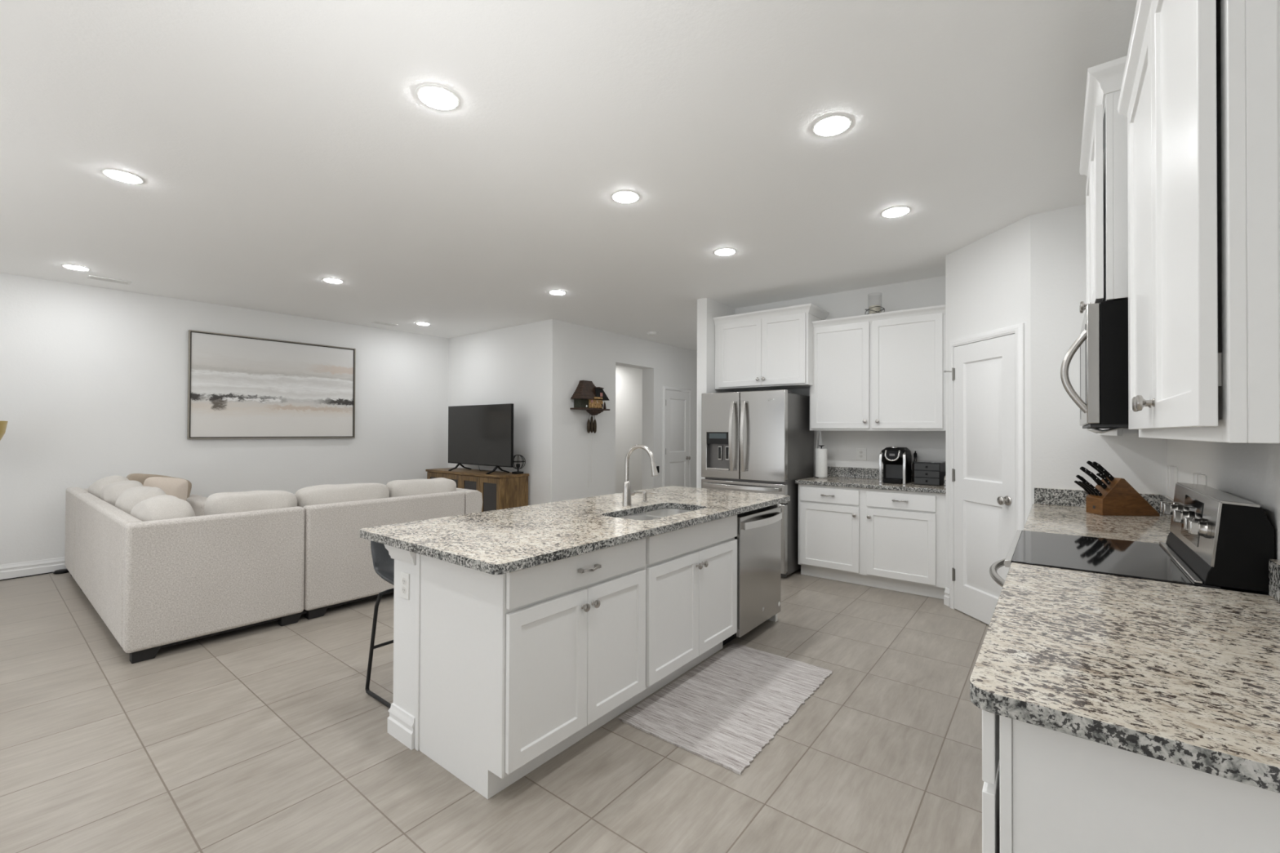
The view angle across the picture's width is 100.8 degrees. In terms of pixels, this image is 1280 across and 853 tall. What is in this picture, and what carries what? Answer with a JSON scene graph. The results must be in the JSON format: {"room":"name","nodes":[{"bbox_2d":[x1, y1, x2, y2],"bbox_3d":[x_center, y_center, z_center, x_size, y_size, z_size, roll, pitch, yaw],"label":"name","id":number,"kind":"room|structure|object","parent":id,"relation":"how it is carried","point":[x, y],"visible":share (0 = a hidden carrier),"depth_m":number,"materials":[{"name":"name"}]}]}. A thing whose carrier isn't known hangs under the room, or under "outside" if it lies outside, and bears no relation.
{"room":"open-plan kitchen","nodes":[
{"label":"open-plan kitchen","id":0,"kind":"room"},
{"bbox_2d":[0,272,448,564],"bbox_3d":[-5.531,0.000,5.241,0.120,2.790,7.777,0,-1,41],"label":"wall","id":1,"kind":"structure","parent":0,"point":[94,380],"depth_m":5.56,"materials":[{"name":"paint"}]},
{"bbox_2d":[0,556,66,579],"bbox_3d":[-5.484,1.329,5.185,0.017,0.133,7.777,0,-1,41],"label":"baseboard","id":2,"kind":"structure","parent":1,"relation":"attached to","point":[46,566],"depth_m":4.94,"materials":[{"name":"paint"}]},
{"bbox_2d":[186,329,355,439],"bbox_3d":[-4.385,-0.453,6.444,0.043,1.195,1.718,0,-1,41],"label":"framed painting","id":3,"kind":"object","parent":1,"relation":"attached to","point":[239,386],"visible":1,"depth_m":6.35,"materials":[{"name":"fabric"}]},
{"bbox_2d":[393,559,416,716],"bbox_3d":[-0.291,0.962,3.309,0.190,0.877,2.441,0,-1,38],"label":"wall","id":4,"kind":"structure","parent":0,"point":[404,610],"depth_m":2.35,"materials":[{"name":"paint"}]},
{"bbox_2d":[384,544,416,565],"bbox_3d":[-0.303,0.567,3.323,0.235,0.088,2.521,0,-1,38],"label":"trim","id":5,"kind":"structure","parent":4,"relation":"attached to","point":[397,553],"depth_m":2.33,"materials":[{"name":"paint"}]},
{"bbox_2d":[386,702,414,750],"bbox_3d":[-0.297,1.334,3.309,0.212,0.133,2.475,0,-1,38],"label":"baseboard","id":6,"kind":"structure","parent":4,"relation":"attached to","point":[401,724],"depth_m":2.33,"materials":[{"name":"paint"}]},
{"bbox_2d":[400,571,409,599],"bbox_3d":[-1.042,0.704,2.344,0.072,0.115,0.008,0,-1,38],"label":"wall outlet","id":7,"kind":"object","parent":4,"relation":"attached to","point":[404,577],"visible":1,"depth_m":2.34,"materials":[{"name":"white plastic"}]},
{"bbox_2d":[401,586,405,594],"bbox_3d":[-1.044,0.724,2.342,0.033,0.033,0.002,0,-1,38],"label":"receptacle","id":8,"kind":"object","parent":7,"relation":"attached to","point":[403,588],"depth_m":2.34,"materials":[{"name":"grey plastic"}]},
{"bbox_2d":[401,577,406,585],"bbox_3d":[-1.044,0.685,2.342,0.033,0.033,0.002,0,-1,38],"label":"receptacle","id":9,"kind":"object","parent":7,"relation":"attached to","point":[403,579],"depth_m":2.34,"materials":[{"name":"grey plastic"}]},
{"bbox_2d":[0,568,989,852],"bbox_3d":[-1.083,1.438,4.660,8.720,0.060,12.600,0,-1,38],"label":"floor","id":10,"kind":"structure","parent":0,"point":[269,737],"depth_m":2.24,"materials":[{"name":"tile"}]},
{"bbox_2d":[0,421,8,440],"bbox_3d":[-5.564,0.670,4.409,0.372,1.437,0.372,0,-1,38],"label":"floor lamp","id":11,"kind":"object","parent":10,"relation":"on","point":[3,424],"visible":1,"depth_m":4.49,"materials":[{"name":"gold metal"}]},
{"bbox_2d":[0,568,69,581],"bbox_3d":[-5.570,1.379,4.951,0.134,0.028,1.103,0,-1,36],"label":"power cord","id":12,"kind":"object","parent":10,"relation":"on","point":[61,571],"visible":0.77,"depth_m":5.00,"materials":[{"name":"black plastic"}]},
{"bbox_2d":[53,568,69,574],"bbox_3d":[-5.511,1.380,5.047,0.116,0.028,0.116,0,-1,38],"label":"switch","id":13,"kind":"object","parent":12,"relation":"attached to","point":[62,571],"depth_m":5.02,"materials":[{"name":"black plastic"}]},
{"bbox_2d":[64,472,482,663],"bbox_3d":[-3.441,0.927,4.969,3.118,0.949,2.420,0,-1,38],"label":"sectional sofa","id":14,"kind":"object","parent":10,"relation":"on","point":[160,570],"visible":0.87,"depth_m":3.61,"materials":[{"name":"beige fabric"}]},
{"bbox_2d":[89,475,129,498],"bbox_3d":[-4.726,0.731,4.772,0.626,0.576,0.325,0,-1,38],"label":"cushion","id":15,"kind":"object","parent":14,"relation":"on","point":[96,487],"depth_m":4.62,"materials":[{"name":"beige fabric"}]},
{"bbox_2d":[101,480,145,506],"bbox_3d":[-4.203,0.729,4.362,0.642,0.563,0.332,0,-1,38],"label":"cushion","id":16,"kind":"object","parent":14,"relation":"on","point":[109,492],"depth_m":4.20,"materials":[{"name":"beige fabric"}]},
{"bbox_2d":[114,486,167,515],"bbox_3d":[-3.677,0.734,3.942,0.634,0.574,0.322,0,-1,38],"label":"cushion","id":17,"kind":"object","parent":14,"relation":"on","point":[125,501],"depth_m":3.79,"materials":[{"name":"beige fabric"}]},
{"bbox_2d":[126,472,191,497],"bbox_3d":[-4.839,0.725,5.277,0.208,0.545,0.562,0,-1,38],"label":"cushion","id":18,"kind":"object","parent":14,"relation":"on","point":[137,477],"depth_m":5.17,"materials":[{"name":"beige fabric"}]},
{"bbox_2d":[131,494,196,521],"bbox_3d":[-3.151,0.740,3.532,0.626,0.571,0.325,0,-1,38],"label":"cushion","id":19,"kind":"object","parent":14,"relation":"on","point":[170,506],"depth_m":3.36,"materials":[{"name":"beige fabric"}]},
{"bbox_2d":[143,477,188,502],"bbox_3d":[-4.515,0.672,5.029,0.175,0.386,0.353,0,-1,38],"label":"throw pillow","id":20,"kind":"object","parent":14,"relation":"on","point":[179,487],"visible":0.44,"depth_m":5.03,"materials":[{"name":"fabric"}]},
{"bbox_2d":[203,488,297,515],"bbox_3d":[-2.737,0.716,3.729,0.314,0.533,0.539,0,-1,38],"label":"cushion","id":21,"kind":"object","parent":14,"relation":"on","point":[265,499],"depth_m":3.62,"materials":[{"name":"beige fabric"}]},
{"bbox_2d":[295,482,388,506],"bbox_3d":[-2.358,0.718,4.206,0.307,0.525,0.672,0,-1,38],"label":"cushion","id":22,"kind":"object","parent":14,"relation":"on","point":[308,495],"depth_m":4.09,"materials":[{"name":"beige fabric"}]},
{"bbox_2d":[386,477,455,497],"bbox_3d":[-1.958,0.727,4.717,0.310,0.523,0.627,0,-1,38],"label":"cushion","id":23,"kind":"object","parent":14,"relation":"on","point":[396,488],"depth_m":4.59,"materials":[{"name":"beige fabric"}]},
{"bbox_2d":[364,540,394,708],"bbox_3d":[-1.077,0.969,2.782,0.551,0.848,0.469,0,-1,38],"label":"bar stool","id":24,"kind":"object","parent":10,"relation":"on","point":[383,563],"visible":0.09,"depth_m":2.74,"materials":[{"name":"black metal"}]},
{"bbox_2d":[425,467,528,511],"bbox_3d":[-2.267,1.020,7.261,1.724,0.810,0.462,0,-1,38],"label":"media console","id":25,"kind":"object","parent":10,"relation":"on","point":[500,490],"visible":0.42,"depth_m":6.79,"materials":[{"name":"brown wood"}]},
{"bbox_2d":[448,403,513,474],"bbox_3d":[-2.167,0.162,7.148,1.430,0.902,0.343,0,-1,38],"label":"television","id":26,"kind":"object","parent":25,"relation":"on","point":[478,434],"visible":1,"depth_m":7.08,"materials":[{"name":"black plastic"}]},
{"bbox_2d":[511,454,525,474],"bbox_3d":[-1.586,0.489,6.883,0.194,0.250,0.194,0,-1,38],"label":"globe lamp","id":27,"kind":"object","parent":25,"relation":"on","point":[517,465],"visible":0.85,"depth_m":6.87,"materials":[{"name":"black metal"}]},
{"bbox_2d":[414,537,645,799],"bbox_3d":[-0.453,0.954,2.414,0.650,0.876,0.845,0,-1,38],"label":"base cabinet","id":28,"kind":"object","parent":10,"relation":"on","point":[513,669],"visible":0.98,"depth_m":2.12,"materials":[{"name":"paint"}]},
{"bbox_2d":[360,485,790,574],"bbox_3d":[-0.111,0.503,3.127,1.046,0.036,2.544,0,-1,38],"label":"countertop","id":29,"kind":"structure","parent":28,"relation":"on","point":[505,540],"depth_m":2.51,"materials":[{"name":"stone"}]},
{"bbox_2d":[622,444,659,506],"bbox_3d":[0.041,0.298,3.256,0.267,0.378,0.184,0,-1,38],"label":"kitchen faucet","id":30,"kind":"object","parent":29,"relation":"on","point":[627,492],"visible":1,"depth_m":3.25,"materials":[{"name":"silver metal"}]},
{"bbox_2d":[641,490,657,502],"bbox_3d":[0.058,0.453,3.422,0.097,0.071,0.044,0,0,15],"label":"soap dispenser","id":31,"kind":"object","parent":29,"relation":"on","point":[645,492],"visible":1,"depth_m":3.42,"materials":[{"name":"silver metal"}]},
{"bbox_2d":[617,508,693,519],"bbox_3d":[0.098,0.611,3.059,0.370,0.178,0.705,0,-1,38],"label":"sink","id":32,"kind":"object","parent":29,"relation":"in","point":[653,514],"visible":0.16,"depth_m":3.28,"materials":[{"name":"silver metal"}]},
{"bbox_2d":[620,515,659,519],"bbox_3d":[-0.010,0.610,2.923,0.310,0.178,0.304,0,-1,38],"label":"basin","id":33,"kind":"object","parent":32,"relation":"in","point":[634,517],"depth_m":3.09,"materials":[{"name":"silver metal"}]},
{"bbox_2d":[644,508,690,516],"bbox_3d":[0.206,0.613,3.196,0.310,0.178,0.304,0,-1,38],"label":"basin","id":34,"kind":"object","parent":32,"relation":"in","point":[662,512],"depth_m":3.35,"materials":[{"name":"silver metal"}]},
{"bbox_2d":[630,514,737,707],"bbox_3d":[0.097,0.962,3.106,0.639,0.876,0.921,0,-1,38],"label":"base cabinet","id":35,"kind":"object","parent":10,"relation":"on","point":[691,571],"visible":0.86,"depth_m":2.87,"materials":[{"name":"paint"}]},
{"bbox_2d":[617,643,832,774],"bbox_3d":[0.503,1.393,2.765,0.651,0.010,1.151,0,-1,38],"label":"kitchen rug","id":36,"kind":"object","parent":10,"relation":"on","point":[724,711],"visible":1,"depth_m":2.64,"materials":[{"name":"grey fabric"}]},
{"bbox_2d":[722,504,782,645],"bbox_3d":[0.599,0.973,3.708,0.653,0.868,0.631,0,-1,38],"label":"dishwasher","id":37,"kind":"object","parent":10,"relation":"on","point":[758,538],"visible":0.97,"depth_m":3.48,"materials":[{"name":"silver metal"}]},
{"bbox_2d":[701,389,813,577],"bbox_3d":[1.188,0.542,5.426,0.904,1.762,0.820,0,-1,38],"label":"refrigerator","id":38,"kind":"object","parent":10,"relation":"on","point":[757,442],"visible":0.74,"depth_m":5.11,"materials":[{"name":"grey metal"}]},
{"bbox_2d":[767,503,779,622],"bbox_3d":[0.770,0.972,4.005,0.583,0.876,0.034,0,-1,38],"label":"island end panel","id":39,"kind":"object","parent":10,"relation":"on","point":[774,618],"visible":0.11,"depth_m":3.83,"materials":[{"name":"paint"}]},
{"bbox_2d":[798,484,946,599],"bbox_3d":[2.144,0.985,4.856,1.231,0.876,0.612,0,-1,38],"label":"base cabinet","id":40,"kind":"object","parent":10,"relation":"on","point":[895,540],"visible":0.99,"depth_m":4.61,"materials":[{"name":"paint"}]},
{"bbox_2d":[795,466,946,493],"bbox_3d":[2.146,0.475,4.877,1.268,0.140,0.594,0,-1,38],"label":"countertop","id":41,"kind":"structure","parent":40,"relation":"on","point":[845,477],"depth_m":4.91,"materials":[{"name":"stone"}]},
{"bbox_2d":[814,444,828,478],"bbox_3d":[1.803,0.348,5.261,0.134,0.325,0.134,0,-1,38],"label":"paper towel holder","id":42,"kind":"object","parent":41,"relation":"on","point":[821,454],"visible":1,"depth_m":5.21,"materials":[{"name":"white paper"}]},
{"bbox_2d":[879,446,911,484],"bbox_3d":[2.318,0.344,4.800,0.224,0.328,0.286,0,-1,38],"label":"coffee machine","id":43,"kind":"object","parent":41,"relation":"on","point":[896,461],"visible":1,"depth_m":4.74,"materials":[{"name":"black plastic"}]},
{"bbox_2d":[883,478,902,484],"bbox_3d":[2.272,0.489,4.741,0.156,0.038,0.106,0,-1,38],"label":"drip tray","id":44,"kind":"object","parent":43,"relation":"on","point":[895,481],"depth_m":4.70,"materials":[{"name":"black plastic"}]},
{"bbox_2d":[911,450,916,482],"bbox_3d":[2.536,0.368,4.874,0.056,0.284,0.056,0,-1,38],"label":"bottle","id":45,"kind":"object","parent":41,"relation":"on","point":[914,453],"visible":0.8,"depth_m":4.87,"materials":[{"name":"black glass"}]},
{"bbox_2d":[913,460,946,485],"bbox_3d":[2.566,0.409,4.687,0.210,0.198,0.316,0,-1,38],"label":"pod drawer","id":46,"kind":"object","parent":41,"relation":"on","point":[932,473],"visible":0.98,"depth_m":4.58,"materials":[{"name":"grey plastic"}]},
{"bbox_2d":[982,709,1279,852],"bbox_3d":[1.201,0.951,1.246,0.632,0.876,1.113,0,-1,38],"label":"base cabinet","id":47,"kind":"object","parent":10,"relation":"on","point":[1045,790],"visible":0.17,"depth_m":0.89,"materials":[{"name":"paint"}]},
{"bbox_2d":[969,559,1279,793],"bbox_3d":[1.196,0.441,1.225,0.619,0.140,1.169,0,-1,38],"label":"countertop","id":48,"kind":"structure","parent":47,"relation":"on","point":[1184,675],"depth_m":1.04,"materials":[{"name":"stone"}]},
{"bbox_2d":[989,482,1275,592],"bbox_3d":[1.752,0.810,2.009,0.710,1.174,0.747,0,-1,38],"label":"range","id":49,"kind":"object","parent":10,"relation":"on","point":[1216,539],"visible":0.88,"depth_m":1.75,"materials":[{"name":"black glass"}]},
{"bbox_3d":[2.396,0.968,2.756,0.628,0.876,1.208,0,-1,38],"label":"base cabinet","id":50,"kind":"object","parent":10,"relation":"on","visible":0},
{"bbox_2d":[1022,487,1173,543],"bbox_3d":[2.406,0.458,2.757,0.619,0.140,1.221,0,-1,38],"label":"countertop","id":51,"kind":"structure","parent":50,"relation":"on","point":[1056,511],"depth_m":2.77,"materials":[{"name":"stone"}]},
{"bbox_2d":[1085,477,1159,515],"bbox_3d":[2.723,0.392,2.990,0.306,0.208,0.116,0,0,3],"label":"knife block","id":52,"kind":"object","parent":51,"relation":"on","point":[1119,498],"visible":0.89,"depth_m":2.94,"materials":[{"name":"brown wood"}]},
{"bbox_2d":[1075,475,1088,482],"bbox_3d":[2.554,0.326,3.031,0.106,0.097,0.014,0,0,3],"label":"kitchen knife","id":53,"kind":"object","parent":52,"relation":"in","point":[1082,479],"visible":0.43,"depth_m":3.03,"materials":[{"name":"black plastic"}]},
{"bbox_2d":[1074,480,1090,495],"bbox_3d":[2.542,0.353,3.037,0.092,0.083,0.014,0,0,3],"label":"kitchen knife","id":54,"kind":"object","parent":52,"relation":"in","point":[1075,482],"visible":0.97,"depth_m":3.03,"materials":[{"name":"black plastic"}]},
{"bbox_2d":[1077,480,1094,495],"bbox_3d":[2.541,0.352,3.011,0.092,0.083,0.014,0,0,3],"label":"kitchen knife","id":55,"kind":"object","parent":52,"relation":"in","point":[1078,482],"visible":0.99,"depth_m":3.01,"materials":[{"name":"black plastic"}]},
{"bbox_2d":[1080,481,1098,496],"bbox_3d":[2.539,0.352,2.985,0.092,0.083,0.014,0,0,3],"label":"kitchen knife","id":56,"kind":"object","parent":52,"relation":"in","point":[1082,482],"visible":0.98,"depth_m":2.98,"materials":[{"name":"black plastic"}]},
{"bbox_2d":[1080,466,1100,485],"bbox_3d":[2.579,0.285,3.026,0.120,0.111,0.014,0,0,3],"label":"kitchen knife","id":57,"kind":"object","parent":52,"relation":"in","point":[1082,468],"visible":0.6,"depth_m":3.02,"materials":[{"name":"black plastic"}]},
{"bbox_2d":[1084,481,1102,497],"bbox_3d":[2.538,0.352,2.959,0.092,0.083,0.014,0,0,3],"label":"kitchen knife","id":58,"kind":"object","parent":52,"relation":"in","point":[1090,485],"visible":1,"depth_m":2.95,"materials":[{"name":"black plastic"}]},
{"bbox_2d":[1084,470,1106,489],"bbox_3d":[2.563,0.299,2.973,0.120,0.111,0.014,0,0,3],"label":"kitchen knife","id":59,"kind":"object","parent":52,"relation":"in","point":[1090,473],"visible":1,"depth_m":2.97,"materials":[{"name":"black plastic"}]},
{"bbox_2d":[1086,460,1106,478],"bbox_3d":[2.615,0.248,3.027,0.113,0.104,0.014,0,0,3],"label":"kitchen knife","id":60,"kind":"object","parent":52,"relation":"in","point":[1088,462],"visible":0.52,"depth_m":3.02,"materials":[{"name":"black plastic"}]},
{"bbox_2d":[1091,462,1114,481],"bbox_3d":[2.603,0.254,2.973,0.121,0.112,0.014,0,0,3],"label":"kitchen knife","id":61,"kind":"object","parent":52,"relation":"in","point":[1095,464],"visible":1,"depth_m":2.97,"materials":[{"name":"black plastic"}]},
{"bbox_2d":[1096,473,1111,484],"bbox_3d":[2.602,0.296,2.969,0.077,0.069,0.014,0,0,3],"label":"kitchen knife","id":62,"kind":"object","parent":52,"relation":"in","point":[1100,475],"visible":1,"depth_m":2.96,"materials":[{"name":"black plastic"}]},
{"bbox_2d":[448,319,551,505],"bbox_3d":[-2.019,0.034,7.562,2.460,2.790,0.230,0,-1,38],"label":"wall","id":63,"kind":"structure","parent":0,"point":[511,364],"depth_m":7.11,"materials":[{"name":"paint"}]},
{"bbox_2d":[0,0,1137,351],"bbox_3d":[-1.071,-1.422,4.684,8.720,0.080,12.600,0,-1,38],"label":"ceiling","id":64,"kind":"structure","parent":0,"point":[279,148],"depth_m":2.64,"materials":[{"name":"paint"}]},
{"bbox_2d":[61,264,90,271],"bbox_3d":[-4.952,-1.392,4.649,0.180,0.010,0.180,0,-1,38],"label":"recessed light","id":65,"kind":"object","parent":64,"relation":"in","point":[68,266],"visible":1,"depth_m":4.63,"materials":[{"name":"white plastic"}]},
{"bbox_2d":[86,275,132,284],"bbox_3d":[-5.039,-1.391,5.031,0.140,0.006,0.290,0,-1,38],"label":"ceiling vent","id":66,"kind":"object","parent":64,"relation":"in","point":[91,277],"visible":1,"depth_m":5.03,"materials":[{"name":"white plastic"}]},
{"bbox_2d":[100,168,145,183],"bbox_3d":[-2.897,-1.398,2.967,0.180,0.010,0.180,0,-1,38],"label":"recessed light","id":67,"kind":"object","parent":64,"relation":"in","point":[121,175],"visible":1,"depth_m":2.95,"materials":[{"name":"white plastic"}]},
{"bbox_2d":[322,277,343,283],"bbox_3d":[-2.915,-1.381,5.027,0.180,0.010,0.180,0,-1,38],"label":"recessed light","id":68,"kind":"object","parent":64,"relation":"in","point":[328,279],"visible":1,"depth_m":5.00,"materials":[{"name":"white plastic"}]},
{"bbox_2d":[372,320,397,326],"bbox_3d":[-3.393,-1.368,7.037,0.140,0.006,0.290,0,-1,38],"label":"ceiling vent","id":69,"kind":"object","parent":64,"relation":"in","point":[375,322],"visible":1,"depth_m":7.03,"materials":[{"name":"white plastic"}]},
{"bbox_2d":[416,322,430,325],"bbox_3d":[-2.888,-1.364,7.050,0.180,0.010,0.180,0,-1,38],"label":"recessed light","id":70,"kind":"object","parent":64,"relation":"in","point":[418,323],"visible":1,"depth_m":7.01,"materials":[{"name":"white"}]},
{"bbox_2d":[415,84,460,111],"bbox_3d":[-0.860,-1.396,2.256,0.180,0.010,0.180,0,-1,38],"label":"recessed light","id":71,"kind":"object","parent":64,"relation":"in","point":[437,99],"visible":1,"depth_m":2.24,"materials":[{"name":"white plastic"}]},
{"bbox_2d":[548,289,566,294],"bbox_3d":[-0.846,-1.369,5.428,0.180,0.010,0.180,0,-1,38],"label":"recessed light","id":72,"kind":"object","parent":64,"relation":"in","point":[555,291],"visible":1,"depth_m":5.40,"materials":[{"name":"white"}]},
{"bbox_2d":[610,190,640,203],"bbox_3d":[-0.087,-1.385,3.203,0.180,0.010,0.180,0,-1,38],"label":"recessed light","id":73,"kind":"object","parent":64,"relation":"in","point":[624,196],"visible":1,"depth_m":3.19,"materials":[{"name":"white plastic"}]},
{"bbox_2d":[647,331,656,335],"bbox_3d":[0.171,-1.331,7.614,0.136,0.044,0.136,0,-1,38],"label":"smoke detector","id":74,"kind":"object","parent":64,"relation":"attached to","point":[650,333],"visible":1,"depth_m":7.56,"materials":[{"name":"white plastic"}]},
{"bbox_2d":[713,248,736,255],"bbox_3d":[0.671,-1.374,4.178,0.180,0.010,0.180,0,-1,38],"label":"recessed light","id":75,"kind":"object","parent":64,"relation":"in","point":[722,251],"visible":1,"depth_m":4.15,"materials":[{"name":"white plastic"}]},
{"bbox_2d":[811,114,853,137],"bbox_3d":[0.887,-1.387,2.449,0.180,0.010,0.180,0,-1,38],"label":"recessed light","id":76,"kind":"object","parent":64,"relation":"in","point":[836,125],"visible":1,"depth_m":2.44,"materials":[{"name":"white plastic"}]},
{"bbox_2d":[880,205,911,217],"bbox_3d":[1.645,-1.376,3.406,0.180,0.010,0.180,0,-1,38],"label":"recessed light","id":77,"kind":"object","parent":64,"relation":"in","point":[891,212],"visible":1,"depth_m":3.38,"materials":[{"name":"white plastic"}]},
{"bbox_2d":[551,319,697,502],"bbox_3d":[0.228,0.051,8.594,0.230,2.790,4.625,0,-1,38],"label":"wall","id":78,"kind":"structure","parent":0,"point":[579,353],"depth_m":7.46,"materials":[{"name":"paint"}]},
{"bbox_2d":[569,380,609,483],"bbox_3d":[-0.663,0.108,7.112,0.203,1.445,0.575,0,-1,38],"label":"cuckoo clock","id":79,"kind":"object","parent":78,"relation":"attached to","point":[589,397],"visible":1,"depth_m":7.08,"materials":[{"name":"brown wood"}]},
{"bbox_2d":[662,386,690,487],"bbox_3d":[0.630,0.398,8.894,0.028,2.105,0.828,0,-1,38],"label":"trim","id":80,"kind":"structure","parent":78,"relation":"attached to","point":[667,388],"depth_m":8.59,"materials":[{"name":"paint"}]},
{"bbox_2d":[665,390,690,487],"bbox_3d":[0.647,0.423,8.870,0.082,2.037,0.726,0,-1,38],"label":"door","id":81,"kind":"structure","parent":78,"relation":"in","point":[677,402],"depth_m":8.88,"materials":[{"name":"paint"}]},
{"bbox_2d":[615,364,642,493],"bbox_3d":[-0.805,0.055,9.553,0.100,2.790,4.400,0,-1,38],"label":"wall","id":82,"kind":"structure","parent":0,"point":[628,380],"depth_m":10.22,"materials":[{"name":"paint"}]},
{"bbox_2d":[696,297,734,488],"bbox_3d":[2.008,0.048,7.355,0.120,2.790,4.365,0,-1,38],"label":"wall","id":83,"kind":"structure","parent":0,"point":[708,308],"depth_m":5.66,"materials":[{"name":"paint"}]},
{"bbox_2d":[734,275,946,476],"bbox_3d":[2.037,0.032,5.425,2.316,2.790,0.120,0,-1,38],"label":"wall","id":84,"kind":"structure","parent":0,"point":[842,446],"depth_m":5.16,"materials":[{"name":"paint"}]},
{"bbox_2d":[712,302,829,391],"bbox_3d":[1.360,-0.787,5.562,1.076,0.768,0.511,0,-1,38],"label":"upper cabinet","id":85,"kind":"object","parent":84,"relation":"attached to","point":[768,349],"visible":1,"depth_m":5.35,"materials":[{"name":"paint"}]},
{"bbox_2d":[856,448,866,460],"bbox_3d":[2.183,0.274,5.224,0.100,0.118,0.008,0,-1,38],"label":"wall outlet","id":86,"kind":"object","parent":84,"relation":"attached to","point":[861,453],"visible":1,"depth_m":5.22,"materials":[{"name":"white plastic"}]},
{"bbox_2d":[809,304,946,431],"bbox_3d":[2.226,-0.494,4.966,1.233,1.068,0.364,0,-1,38],"label":"upper cabinet","id":87,"kind":"object","parent":84,"relation":"attached to","point":[879,371],"visible":0.9,"depth_m":4.81,"materials":[{"name":"paint"}]},
{"bbox_2d":[865,305,884,314],"bbox_3d":[2.188,-1.132,4.930,0.169,0.205,0.169,0,-1,38],"label":"candle holder","id":88,"kind":"object","parent":87,"relation":"on","point":[873,308],"visible":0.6,"depth_m":4.88,"materials":[{"name":"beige glass"}]},
{"bbox_2d":[868,305,880,314],"bbox_3d":[2.187,-1.081,4.930,0.102,0.076,0.102,0,-1,38],"label":"candle","id":89,"kind":"object","parent":88,"relation":"on","point":[877,308],"depth_m":4.89,"materials":[{"name":"wax"}]},
{"bbox_2d":[827,466,946,481],"bbox_3d":[2.315,0.459,5.108,1.247,0.104,0.022,0,-1,38],"label":"backsplash","id":90,"kind":"structure","parent":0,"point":[838,472],"depth_m":5.24,"materials":[{"name":"stone"}]},
{"bbox_2d":[945,204,1166,588],"bbox_3d":[2.747,0.022,3.862,0.526,2.790,1.686,0,0,-7],"label":"wall","id":91,"kind":"structure","parent":0,"point":[1030,271],"depth_m":3.40,"materials":[{"name":"paint"}]},
{"bbox_2d":[943,587,949,606],"bbox_3d":[2.437,1.352,4.196,0.017,0.133,0.058,0,0,-6],"label":"baseboard","id":92,"kind":"structure","parent":91,"relation":"attached to","point":[946,597],"depth_m":4.19,"materials":[{"name":"paint"}]},
{"bbox_2d":[943,333,1015,624],"bbox_3d":[2.445,0.394,3.856,0.082,2.027,0.654,0,0,-6],"label":"door","id":93,"kind":"structure","parent":91,"relation":"in","point":[983,373],"depth_m":3.82,"materials":[{"name":"paint"}]},
{"bbox_2d":[949,323,1025,608],"bbox_3d":[2.477,0.368,3.824,0.028,2.095,0.703,0,0,-6],"label":"trim","id":94,"kind":"structure","parent":91,"relation":"attached to","point":[1018,330],"depth_m":3.53,"materials":[{"name":"paint"}]},
{"bbox_2d":[1060,298,1128,433],"bbox_3d":[1.848,-0.190,1.944,0.479,0.432,0.758,0,-1,38],"label":"microwave oven","id":95,"kind":"object","parent":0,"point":[1102,401],"visible":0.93,"depth_m":1.73,"materials":[{"name":"black plastic"}]},
{"bbox_2d":[1166,439,1279,595],"bbox_3d":[0.799,-0.017,0.125,0.120,2.790,7.586,0,-1,38],"label":"wall","id":96,"kind":"structure","parent":0,"point":[1251,472],"depth_m":1.86,"materials":[{"name":"paint"}]},
{"bbox_2d":[1079,55,1128,313],"bbox_3d":[1.875,-0.784,1.930,0.419,0.750,0.864,0,-1,38],"label":"upper cabinet","id":97,"kind":"object","parent":96,"relation":"attached to","point":[1104,150],"visible":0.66,"depth_m":1.72,"materials":[{"name":"paint"}]},
{"bbox_2d":[1098,428,1138,435],"bbox_3d":[2.519,-0.486,2.684,0.339,1.065,1.205,0,-1,38],"label":"upper cabinet","id":98,"kind":"object","parent":96,"relation":"attached to","point":[1118,432],"visible":0.12,"depth_m":2.27,"materials":[{"name":"paint"}]},
{"bbox_2d":[1161,494,1173,519],"bbox_3d":[2.635,0.439,2.565,0.020,0.104,1.196,0,-1,38],"label":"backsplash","id":99,"kind":"structure","parent":96,"relation":"attached to","point":[1164,498],"depth_m":2.90,"materials":[{"name":"stone"}]},
{"bbox_2d":[1167,465,1177,491],"bbox_3d":[2.807,0.273,2.788,0.029,0.132,0.082,0,-1,38],"label":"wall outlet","id":100,"kind":"object","parent":96,"relation":"attached to","point":[1175,467],"visible":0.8,"depth_m":2.77,"materials":[{"name":"white plastic"}]},
{"bbox_2d":[1117,0,1279,443],"bbox_3d":[1.266,-0.485,1.104,0.352,1.027,1.136,0,-1,38],"label":"upper cabinet","id":101,"kind":"object","parent":96,"relation":"attached to","point":[1199,98],"visible":1,"depth_m":0.79,"materials":[{"name":"paint"}]},
{"bbox_2d":[1193,472,1206,485],"bbox_3d":[2.385,0.267,2.255,0.029,0.132,0.082,0,-1,38],"label":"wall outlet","id":102,"kind":"object","parent":96,"relation":"attached to","point":[1203,477],"visible":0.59,"depth_m":2.24,"materials":[{"name":"white plastic"}]},
{"bbox_2d":[1268,559,1279,603],"bbox_3d":[1.431,0.422,1.039,0.020,0.104,1.165,0,-1,38],"label":"backsplash","id":103,"kind":"structure","parent":96,"relation":"attached to","point":[1273,565],"depth_m":1.47,"materials":[{"name":"stone"}]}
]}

